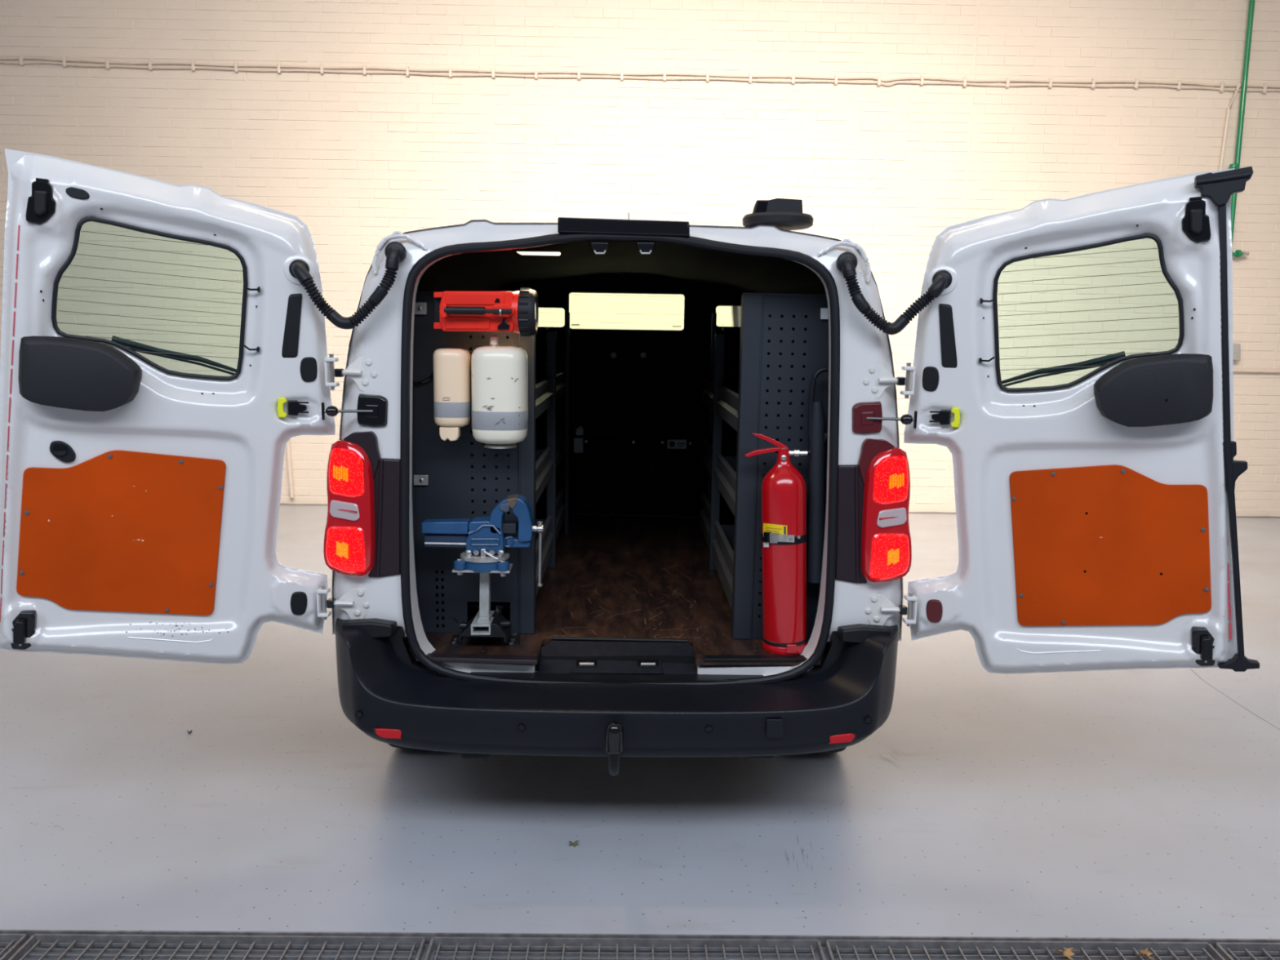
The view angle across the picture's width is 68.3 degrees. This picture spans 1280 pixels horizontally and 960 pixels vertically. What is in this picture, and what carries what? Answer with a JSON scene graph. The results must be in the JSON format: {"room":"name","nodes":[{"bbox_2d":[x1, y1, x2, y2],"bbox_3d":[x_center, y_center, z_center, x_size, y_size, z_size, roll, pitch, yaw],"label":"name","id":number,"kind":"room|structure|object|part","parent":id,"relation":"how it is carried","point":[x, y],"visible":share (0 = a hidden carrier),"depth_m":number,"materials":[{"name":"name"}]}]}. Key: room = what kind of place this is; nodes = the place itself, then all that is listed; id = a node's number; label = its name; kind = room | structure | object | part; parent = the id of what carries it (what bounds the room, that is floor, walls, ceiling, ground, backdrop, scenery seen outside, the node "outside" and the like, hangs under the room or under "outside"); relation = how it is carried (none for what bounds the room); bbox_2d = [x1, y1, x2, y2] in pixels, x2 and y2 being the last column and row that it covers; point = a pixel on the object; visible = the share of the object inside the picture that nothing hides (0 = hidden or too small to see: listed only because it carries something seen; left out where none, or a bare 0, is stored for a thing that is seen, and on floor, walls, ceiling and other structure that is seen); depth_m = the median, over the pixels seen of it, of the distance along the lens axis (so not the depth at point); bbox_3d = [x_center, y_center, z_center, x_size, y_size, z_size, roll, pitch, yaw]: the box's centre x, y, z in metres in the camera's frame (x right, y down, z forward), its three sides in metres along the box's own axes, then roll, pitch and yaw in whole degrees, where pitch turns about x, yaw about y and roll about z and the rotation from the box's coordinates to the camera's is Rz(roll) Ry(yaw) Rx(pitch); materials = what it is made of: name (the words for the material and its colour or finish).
{"room":"vehicle workshop garage","nodes":[
{"label":"vehicle workshop garage","id":0,"kind":"room"},
{"bbox_2d":[0,0,1279,516],"bbox_3d":[-0.078,-2.700,8.812,18.000,6.400,0.208,1,9,-1],"label":"wall","id":1,"kind":"structure","parent":0,"point":[360,159],"depth_m":8.64,"materials":[{"name":"paint"}]},
{"bbox_2d":[285,440,293,497],"bbox_3d":[-3.360,-0.368,8.986,0.087,1.089,0.038,1,9,-1],"label":"conduit","id":2,"kind":"object","parent":1,"relation":"attached to","point":[287,445],"visible":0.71,"depth_m":9.02,"materials":[{"name":"white plastic"}]},
{"bbox_2d":[0,54,1279,93],"bbox_3d":[-0.028,-3.690,8.530,17.074,0.161,0.030,1,9,-1],"label":"cable","id":3,"kind":"object","parent":1,"relation":"attached to","point":[64,60],"visible":1,"depth_m":8.53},
{"bbox_2d":[280,502,1279,518],"bbox_3d":[-0.123,0.282,9.131,13.001,0.030,0.030,1,9,-1],"label":"trim","id":4,"kind":"structure","parent":1,"relation":"attached to","point":[281,504],"depth_m":9.16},
{"bbox_2d":[1218,84,1241,170],"bbox_3d":[5.362,-1.804,8.873,0.181,3.653,0.028,1,9,-1],"label":"conduit","id":5,"kind":"object","parent":1,"relation":"attached to","point":[1237,87],"visible":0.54,"depth_m":8.65,"materials":[{"name":"white plastic"}]},
{"bbox_2d":[1232,342,1239,360],"bbox_3d":[5.631,-1.213,8.949,0.122,0.166,0.073,1,9,-1],"label":"junction box","id":6,"kind":"object","parent":1,"relation":"attached to","point":[1236,347],"visible":0.5,"depth_m":8.92,"materials":[{"name":"white plastic"}]},
{"bbox_2d":[1233,352,1236,359],"bbox_3d":[5.607,-1.169,8.925,0.074,0.067,0.012,1,9,-1],"label":"switch","id":7,"kind":"object","parent":6,"relation":"attached to","point":[1234,353],"depth_m":8.92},
{"bbox_2d":[1229,0,1254,257],"bbox_3d":[5.565,-3.827,8.531,0.250,3.550,0.079,1,9,-1],"label":"pipe","id":8,"kind":"object","parent":1,"relation":"attached to","point":[1236,165],"visible":0.75,"depth_m":8.59,"materials":[{"name":"green metal"}]},
{"bbox_2d":[1234,249,1241,257],"bbox_3d":[5.573,-2.109,8.788,0.040,0.068,0.068,1,9,-1],"label":"tap","id":9,"kind":"object","parent":8,"relation":"on","point":[1237,253],"depth_m":8.77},
{"bbox_2d":[1233,368,1279,373],"bbox_3d":[6.219,-1.034,9.000,1.310,0.035,0.032,1,9,-1],"label":"conduit","id":10,"kind":"object","parent":1,"relation":"attached to","point":[1256,371],"visible":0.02,"depth_m":8.98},
{"bbox_2d":[0,505,1279,959],"bbox_3d":[-0.090,0.918,5.979,18.000,0.301,6.695,1,9,-1],"label":"floor","id":11,"kind":"structure","parent":0,"point":[1121,803],"depth_m":3.33,"materials":[{"name":"grey concrete"}]},
{"bbox_2d":[568,840,579,847],"bbox_3d":[-0.217,1.196,3.107,0.034,0.017,0.037,1,9,-1],"label":"fallen leaf","id":12,"kind":"object","parent":11,"relation":"on","point":[574,844],"visible":1,"depth_m":3.10,"materials":[{"name":"brown plant"}]},
{"bbox_2d":[0,148,1259,775],"bbox_3d":[-0.037,-0.181,5.098,3.710,2.141,5.040,1,9,-1],"label":"van","id":13,"kind":"object","parent":11,"relation":"on","point":[140,498],"visible":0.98,"depth_m":2.88,"materials":[{"name":"paint"}]},
{"bbox_3d":[-1.570,-0.298,2.652,0.296,0.208,0.087,-2,9,-21],"label":"handle","id":14,"kind":"part","parent":13,"relation":"part of","materials":[{"name":"plastic"}]},
{"bbox_3d":[-1.522,0.169,2.789,0.566,0.517,0.015,-2,9,-21],"label":"ply panel","id":15,"kind":"part","parent":13,"relation":"part of","materials":[{"name":"orange wood"}]},
{"bbox_3d":[-1.405,-0.165,2.791,0.960,1.519,0.080,-2,9,-21],"label":"door","id":16,"kind":"part","parent":13,"relation":"part of","materials":[{"name":"paint"}]},
{"bbox_3d":[-1.372,-0.354,2.816,0.315,0.089,0.007,-2,9,-21],"label":"wiper blade","id":17,"kind":"part","parent":13,"relation":"part of","materials":[{"name":"rubber"}]},
{"bbox_3d":[-0.943,0.390,2.999,0.065,0.020,0.032,1,9,-1],"label":"hinge arm","id":18,"kind":"part","parent":13,"relation":"part of","materials":[{"name":"paint"}]},
{"bbox_3d":[-0.898,-0.212,2.904,0.146,0.009,0.009,-1,9,-12],"label":"check rod","id":19,"kind":"part","parent":13,"relation":"part of","materials":[{"name":"silver metal"}]},
{"bbox_2d":[323,438,374,577],"bbox_3d":[-0.915,0.087,2.979,0.163,0.430,0.135,1,9,-1],"label":"tail lamp","id":20,"kind":"object","parent":13,"relation":"attached to","point":[348,546],"depth_m":2.93,"materials":[{"name":"red plastic"}]},
{"bbox_3d":[-0.892,-0.333,2.916,0.063,0.020,0.032,1,9,-1],"label":"hinge arm","id":21,"kind":"part","parent":13,"relation":"part of","materials":[{"name":"paint"}]},
{"bbox_2d":[343,431,380,478],"bbox_3d":[-0.867,-0.078,2.947,0.114,0.151,0.035,1,9,-1],"label":"lamp","id":22,"kind":"object","parent":13,"relation":"attached to","point":[367,442],"depth_m":2.93,"materials":[{"name":"plastic"}]},
{"bbox_3d":[-0.832,-0.215,2.932,0.100,0.106,0.025,1,9,-1],"label":"check plate","id":23,"kind":"part","parent":13,"relation":"part of","materials":[{"name":"black plastic"}]},
{"bbox_3d":[-0.758,0.777,2.901,0.126,0.039,0.012,1,9,-1],"label":"reflector frame","id":24,"kind":"part","parent":13,"relation":"part of","materials":[{"name":"red plastic"}]},
{"bbox_3d":[-0.809,0.108,2.973,0.119,0.410,0.036,1,9,-1],"label":"lamp trim","id":25,"kind":"part","parent":13,"relation":"part of","materials":[{"name":"plastic"}]},
{"bbox_2d":[450,563,519,645],"bbox_3d":[-0.521,0.414,3.150,0.243,0.277,0.193,1,9,-1],"label":"stand","id":26,"kind":"object","parent":13,"relation":"on","point":[486,623],"visible":0.92,"depth_m":3.12,"materials":[{"name":"paint"}]},
{"bbox_3d":[-0.622,0.543,3.202,0.034,0.003,0.114,0,9,-7],"label":"foot plate","id":27,"kind":"part","parent":26,"relation":"part of","materials":[{"name":"black plastic"}]},
{"bbox_3d":[-0.597,0.464,3.089,0.036,0.033,0.008,1,9,-1],"label":"lever","id":28,"kind":"part","parent":26,"relation":"part of","materials":[{"name":"black metal"}]},
{"bbox_3d":[-0.514,0.288,3.093,0.188,0.010,0.120,1,9,-1],"label":"plate","id":29,"kind":"part","parent":26,"relation":"part of","materials":[{"name":"blue metal"}]},
{"bbox_2d":[422,493,546,607],"bbox_3d":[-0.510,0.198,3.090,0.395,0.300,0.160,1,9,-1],"label":"bench vise","id":30,"kind":"object","parent":26,"relation":"on","point":[485,540],"visible":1,"depth_m":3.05,"materials":[{"name":"metal"}]},
{"bbox_3d":[-0.631,0.207,3.070,0.138,0.009,0.008,1,9,-1],"label":"screw rail","id":31,"kind":"part","parent":30,"relation":"part of","materials":[{"name":"silver metal"}]},
{"bbox_3d":[-0.480,0.242,3.034,0.048,0.034,0.009,1,9,-1],"label":"lock lever","id":32,"kind":"part","parent":30,"relation":"part of","materials":[{"name":"metal"}]},
{"bbox_3d":[-0.326,0.141,3.073,0.019,0.012,0.019,1,9,-1],"label":"handle","id":33,"kind":"part","parent":30,"relation":"part of","materials":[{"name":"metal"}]},
{"bbox_3d":[-0.515,0.381,3.135,0.034,0.169,0.035,1,9,-1],"label":"post","id":34,"kind":"part","parent":26,"relation":"part of","materials":[{"name":"metal"}]},
{"bbox_3d":[-0.482,0.451,3.179,0.044,0.059,0.024,1,9,-1],"label":"arm","id":35,"kind":"part","parent":26,"relation":"part of","materials":[{"name":"black plastic"}]},
{"bbox_3d":[-0.449,0.478,3.133,0.041,0.027,0.025,1,9,-1],"label":"clamp knob","id":36,"kind":"part","parent":26,"relation":"part of","materials":[{"name":"black plastic"}]},
{"bbox_3d":[-0.432,0.544,3.211,0.053,0.003,0.112,0,9,-4],"label":"foot plate","id":37,"kind":"part","parent":26,"relation":"part of","materials":[{"name":"black plastic"}]},
{"bbox_2d":[412,290,569,634],"bbox_3d":[-0.568,-0.170,4.023,0.426,1.166,1.713,1,9,-1],"label":"shelving rack","id":38,"kind":"object","parent":13,"relation":"on","point":[462,477],"visible":0.65,"depth_m":3.22,"materials":[{"name":"metal"}]},
{"bbox_3d":[-0.771,-0.162,4.024,0.004,1.143,1.680,1,9,-1],"label":"panel","id":39,"kind":"part","parent":38,"relation":"part of","materials":[{"name":"grey metal"}]},
{"bbox_2d":[432,348,471,441],"bbox_3d":[-0.612,-0.278,3.073,0.116,0.297,0.118,1,9,-1],"label":"soap dispenser","id":40,"kind":"object","parent":38,"relation":"attached to","point":[451,366],"visible":1,"depth_m":3.02,"materials":[{"name":"beige plastic"}]},
{"bbox_3d":[-0.618,-0.151,3.071,0.062,0.046,0.040,1,9,-1],"label":"spout","id":41,"kind":"part","parent":40,"relation":"part of","materials":[{"name":"beige plastic"}]},
{"bbox_3d":[-0.590,-0.043,3.195,0.364,1.162,0.002,1,9,-1],"label":"panel","id":42,"kind":"part","parent":38,"relation":"part of","materials":[{"name":"grey metal"}]},
{"bbox_2d":[433,288,538,336],"bbox_3d":[-0.487,-0.531,2.980,0.320,0.150,0.180,1,9,-1],"label":"flashlight","id":43,"kind":"object","parent":38,"relation":"hanging from","point":[517,312],"visible":1,"depth_m":2.94,"materials":[{"name":"red plastic"}]},
{"bbox_3d":[-0.637,-0.538,2.991,0.021,0.077,0.050,1,9,-1],"label":"mount plate","id":44,"kind":"part","parent":43,"relation":"part of","materials":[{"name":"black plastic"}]},
{"bbox_3d":[-0.605,-0.524,2.918,0.022,0.043,0.050,1,9,-1],"label":"handle","id":45,"kind":"part","parent":43,"relation":"part of","materials":[{"name":"red plastic"}]},
{"bbox_3d":[-0.538,-0.489,2.945,0.139,0.037,0.010,1,9,-1],"label":"panel","id":46,"kind":"part","parent":43,"relation":"part of","materials":[{"name":"red plastic"}]},
{"bbox_3d":[-0.514,-0.562,2.934,0.184,0.037,0.010,1,9,-1],"label":"panel","id":47,"kind":"part","parent":43,"relation":"part of","materials":[{"name":"red plastic"}]},
{"bbox_3d":[-0.421,-0.526,2.930,0.067,0.039,0.040,1,9,-1],"label":"handle","id":48,"kind":"part","parent":43,"relation":"part of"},
{"bbox_2d":[471,337,528,448],"bbox_3d":[-0.455,-0.283,3.066,0.179,0.359,0.181,1,9,-1],"label":"dispenser","id":49,"kind":"object","parent":38,"relation":"attached to","point":[499,374],"visible":1,"depth_m":2.99,"materials":[{"name":"white plastic"}]},
{"bbox_3d":[-0.466,-0.437,3.014,0.024,0.040,0.024,-3,9,-23],"label":"knob","id":50,"kind":"part","parent":49,"relation":"part of","materials":[{"name":"white plastic"}]},
{"bbox_2d":[483,443,516,448],"bbox_3d":[-0.458,-0.112,3.093,0.110,0.012,0.110,1,9,-1],"label":"outlet","id":51,"kind":"object","parent":49,"relation":"attached to","point":[495,446],"depth_m":3.05,"materials":[{"name":"silver metal"}]},
{"bbox_3d":[-0.383,-0.039,3.195,0.049,1.163,0.008,1,9,-1],"label":"post","id":52,"kind":"part","parent":38,"relation":"part of","materials":[{"name":"grey metal"}]},
{"bbox_3d":[-0.402,0.254,4.101,0.039,0.169,1.660,1,9,-1],"label":"shelf rail","id":53,"kind":"part","parent":38,"relation":"part of","materials":[{"name":"grey metal"}]},
{"bbox_3d":[-0.397,-0.069,4.052,0.039,0.134,1.660,1,9,-1],"label":"shelf rail","id":54,"kind":"part","parent":38,"relation":"part of","materials":[{"name":"grey metal"}]},
{"bbox_3d":[-0.392,-0.367,4.006,0.039,0.122,1.660,1,9,-1],"label":"shelf rail","id":55,"kind":"part","parent":38,"relation":"part of","materials":[{"name":"grey metal"}]},
{"bbox_3d":[-0.389,-0.125,4.145,0.040,1.046,0.030,1,9,-1],"label":"post","id":56,"kind":"part","parent":38,"relation":"part of","materials":[{"name":"grey metal"}]},
{"bbox_3d":[-0.375,-0.283,4.859,0.022,1.143,0.030,1,9,-1],"label":"post","id":57,"kind":"part","parent":38,"relation":"part of","materials":[{"name":"grey metal"}]},
{"bbox_2d":[516,251,560,255],"bbox_3d":[-0.323,-0.722,3.007,0.137,0.008,0.050,1,9,-1],"label":"lamp","id":58,"kind":"object","parent":13,"relation":"attached to","point":[534,253],"depth_m":2.98,"materials":[{"name":"white plastic"}]},
{"bbox_3d":[-0.063,-0.070,2.992,1.852,1.462,0.103,1,9,-1],"label":"frame","id":59,"kind":"part","parent":13,"relation":"part of","materials":[{"name":"paint"}]},
{"bbox_3d":[-0.070,0.607,3.144,0.524,0.097,0.169,1,9,-1],"label":"step plate","id":60,"kind":"part","parent":13,"relation":"part of","materials":[{"name":"plastic"}]},
{"bbox_2d":[557,217,689,236],"bbox_3d":[-0.049,-0.766,2.861,0.403,0.051,0.032,1,9,-1],"label":"brake light","id":61,"kind":"object","parent":13,"relation":"on","point":[566,226],"depth_m":2.85,"materials":[{"name":"black plastic"}]},
{"bbox_2d":[668,440,684,447],"bbox_3d":[0.209,-0.204,5.370,0.090,0.036,0.001,1,9,-1],"label":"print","id":62,"kind":"object","parent":13,"relation":"attached to","point":[671,443],"depth_m":5.37},
{"bbox_3d":[-0.065,0.630,3.135,1.378,0.093,0.030,1,9,-1],"label":"sill","id":63,"kind":"part","parent":13,"relation":"part of","materials":[{"name":"black plastic"}]},
{"bbox_3d":[-0.101,-0.757,6.646,1.860,1.210,1.430,1,9,-1],"label":"windscreen frame","id":64,"kind":"part","parent":13,"relation":"part of","materials":[{"name":"paint"}]},
{"bbox_2d":[699,293,828,639],"bbox_3d":[0.495,-0.157,4.015,0.350,1.176,1.755,1,9,-1],"label":"shelving rack","id":65,"kind":"object","parent":13,"relation":"on","point":[797,347],"visible":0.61,"depth_m":3.17,"materials":[{"name":"metal"}]},
{"bbox_3d":[0.368,-0.277,4.868,0.022,1.153,0.030,1,9,-1],"label":"post","id":66,"kind":"part","parent":65,"relation":"part of","materials":[{"name":"grey metal"}]},
{"bbox_3d":[0.341,0.286,4.099,0.039,0.186,1.690,1,9,-1],"label":"shelf rail","id":67,"kind":"part","parent":65,"relation":"part of","materials":[{"name":"grey metal"}]},
{"bbox_3d":[0.338,-0.115,4.154,0.040,1.046,0.030,1,9,-1],"label":"post","id":68,"kind":"part","parent":65,"relation":"part of","materials":[{"name":"grey metal"}]},
{"bbox_3d":[0.346,-0.034,4.050,0.039,0.142,1.690,1,9,-1],"label":"shelf rail","id":69,"kind":"part","parent":65,"relation":"part of","materials":[{"name":"grey metal"}]},
{"bbox_3d":[0.350,-0.329,4.005,0.039,0.132,1.690,1,9,-1],"label":"shelf rail","id":70,"kind":"part","parent":65,"relation":"part of","materials":[{"name":"grey metal"}]},
{"bbox_3d":[0.360,-0.029,3.174,0.062,1.173,0.008,1,9,-1],"label":"post","id":71,"kind":"part","parent":65,"relation":"part of","materials":[{"name":"grey metal"}]},
{"bbox_3d":[0.668,-0.144,4.027,0.004,1.153,1.710,1,9,-1],"label":"panel","id":72,"kind":"part","parent":65,"relation":"part of","materials":[{"name":"grey metal"}]},
{"bbox_3d":[0.529,-0.028,3.179,0.276,1.172,0.002,1,9,-1],"label":"panel","id":73,"kind":"part","parent":65,"relation":"part of","materials":[{"name":"grey metal"}]},
{"bbox_2d":[742,198,813,230],"bbox_3d":[0.457,-0.882,3.128,0.234,0.087,0.234,1,9,-1],"label":"roof vent","id":74,"kind":"object","parent":13,"relation":"attached to","point":[786,214],"depth_m":3.07,"materials":[{"name":"plastic"}]},
{"bbox_2d":[744,366,828,655],"bbox_3d":[0.480,0.102,3.092,0.286,0.946,0.161,1,9,-1],"label":"fire extinguisher","id":75,"kind":"object","parent":13,"relation":"on","point":[786,572],"visible":0.98,"depth_m":3.07,"materials":[{"name":"metal"}]},
{"bbox_3d":[0.401,-0.091,3.066,0.120,0.035,0.022,1,9,-1],"label":"lever","id":76,"kind":"part","parent":75,"relation":"part of","materials":[{"name":"red metal"}]},
{"bbox_3d":[0.423,-0.121,3.061,0.122,0.061,0.022,1,9,-1],"label":"lever","id":77,"kind":"part","parent":75,"relation":"part of","materials":[{"name":"red metal"}]},
{"bbox_2d":[783,526,786,534],"bbox_3d":[0.466,0.162,3.029,0.007,0.027,0.003,2,9,8],"label":"print","id":78,"kind":"object","parent":75,"relation":"on","point":[784,527],"depth_m":3.03},
{"bbox_3d":[0.467,0.188,3.031,0.060,0.026,0.009,2,9,6],"label":"buckle plate","id":79,"kind":"part","parent":75,"relation":"part of","materials":[{"name":"silver metal"}]},
{"bbox_2d":[789,448,807,457],"bbox_3d":[0.505,-0.088,3.067,0.075,0.026,0.026,1,9,-1],"label":"outlet","id":80,"kind":"object","parent":75,"relation":"attached to","point":[795,452],"depth_m":3.06,"materials":[{"name":"metal"}]},
{"bbox_3d":[0.678,0.129,2.993,0.119,0.410,0.036,1,9,-1],"label":"lamp trim","id":81,"kind":"part","parent":13,"relation":"part of","materials":[{"name":"plastic"}]},
{"bbox_3d":[0.608,0.797,2.919,0.127,0.040,0.012,1,9,-1],"label":"reflector frame","id":82,"kind":"part","parent":13,"relation":"part of","materials":[{"name":"red plastic"}]},
{"bbox_3d":[0.711,-0.194,2.952,0.100,0.106,0.025,1,9,-1],"label":"check plate","id":83,"kind":"part","parent":13,"relation":"part of","materials":[{"name":"red plastic"}]},
{"bbox_2d":[857,438,894,484],"bbox_3d":[0.742,-0.056,2.968,0.114,0.151,0.035,1,9,-1],"label":"lamp","id":84,"kind":"object","parent":13,"relation":"attached to","point":[869,450],"depth_m":2.95,"materials":[{"name":"red plastic"}]},
{"bbox_2d":[861,445,911,583],"bbox_3d":[0.784,0.110,3.001,0.163,0.430,0.135,1,9,-1],"label":"tail lamp","id":85,"kind":"object","parent":13,"relation":"attached to","point":[886,538],"depth_m":2.95,"materials":[{"name":"red plastic"}]},
{"bbox_3d":[0.774,-0.310,2.938,0.063,0.020,0.032,1,9,-1],"label":"hinge arm","id":86,"kind":"part","parent":13,"relation":"part of","materials":[{"name":"paint"}]},
{"bbox_3d":[0.803,0.414,3.022,0.065,0.020,0.032,1,9,-1],"label":"hinge arm","id":87,"kind":"part","parent":13,"relation":"part of","materials":[{"name":"paint"}]},
{"bbox_3d":[0.778,-0.189,2.925,0.146,0.009,0.009,3,9,11],"label":"check rod","id":88,"kind":"part","parent":13,"relation":"part of","materials":[{"name":"silver metal"}]},
{"bbox_3d":[1.254,-0.316,2.833,0.315,0.089,0.007,4,9,22],"label":"wiper blade","id":89,"kind":"part","parent":13,"relation":"part of","materials":[{"name":"rubber"}]},
{"bbox_3d":[1.280,-0.126,2.808,0.961,1.519,0.076,4,9,22],"label":"door","id":90,"kind":"part","parent":13,"relation":"part of","materials":[{"name":"paint"}]},
{"bbox_3d":[1.387,0.211,2.805,0.566,0.517,0.013,4,9,22],"label":"ply panel","id":91,"kind":"part","parent":13,"relation":"part of","materials":[{"name":"orange wood"}]},
{"bbox_3d":[1.447,-0.254,2.667,0.296,0.207,0.087,4,9,22],"label":"handle","id":92,"kind":"part","parent":13,"relation":"part of","materials":[{"name":"plastic"}]},
{"bbox_2d":[0,929,1279,948],"bbox_3d":[-0.052,1.287,2.646,18.000,0.026,0.006,1,9,-1],"label":"trim","id":93,"kind":"structure","parent":11,"relation":"on","point":[823,939],"depth_m":2.64,"materials":[{"name":"metal"}]},
{"bbox_3d":[-0.022,1.864,-0.216,18.000,0.300,5.000,1,9,-1],"label":"floor","id":94,"kind":"structure","parent":0,"visible":0},
{"bbox_2d":[0,933,26,959],"bbox_3d":[-2.234,1.294,2.410,1.082,0.028,0.401,1,9,-1],"label":"drain grating","id":95,"kind":"object","parent":94,"relation":"in","point":[16,941],"visible":0.87,"depth_m":2.59,"materials":[{"name":"metal"}]},
{"bbox_2d":[8,933,425,959],"bbox_3d":[-1.135,1.308,2.424,1.082,0.028,0.401,1,9,-1],"label":"drain grating","id":96,"kind":"object","parent":94,"relation":"in","point":[51,940],"visible":1,"depth_m":2.60,"materials":[{"name":"metal"}]},
{"bbox_2d":[424,937,825,959],"bbox_3d":[-0.037,1.323,2.438,1.082,0.028,0.401,1,9,-1],"label":"drain grating","id":97,"kind":"object","parent":94,"relation":"in","point":[527,944],"visible":1,"depth_m":2.62,"materials":[{"name":"metal"}]},
{"bbox_2d":[825,939,1225,959],"bbox_3d":[1.062,1.338,2.453,1.082,0.028,0.401,1,9,-1],"label":"drain grating","id":98,"kind":"object","parent":94,"relation":"in","point":[1103,948],"visible":1,"depth_m":2.64,"materials":[{"name":"metal"}]},
{"bbox_2d":[1053,946,1075,959],"bbox_3d":[1.167,1.296,2.592,0.044,0.017,0.049,-7,12,-43],"label":"fallen leaf","id":99,"kind":"object","parent":98,"relation":"on","point":[1067,952],"visible":1,"depth_m":2.59,"materials":[{"name":"brown plant"}]},
{"bbox_2d":[1136,947,1155,959],"bbox_3d":[1.387,1.300,2.586,0.042,0.017,0.038,1,9,-1],"label":"fallen leaf","id":100,"kind":"object","parent":98,"relation":"on","point":[1145,952],"visible":1,"depth_m":2.59,"materials":[{"name":"brown plant"}]},
{"bbox_2d":[1215,942,1279,959],"bbox_3d":[2.161,1.353,2.467,1.082,0.028,0.401,1,9,-1],"label":"drain grating","id":101,"kind":"object","parent":94,"relation":"in","point":[1225,950],"visible":0.89,"depth_m":2.64,"materials":[{"name":"metal"}]}
]}

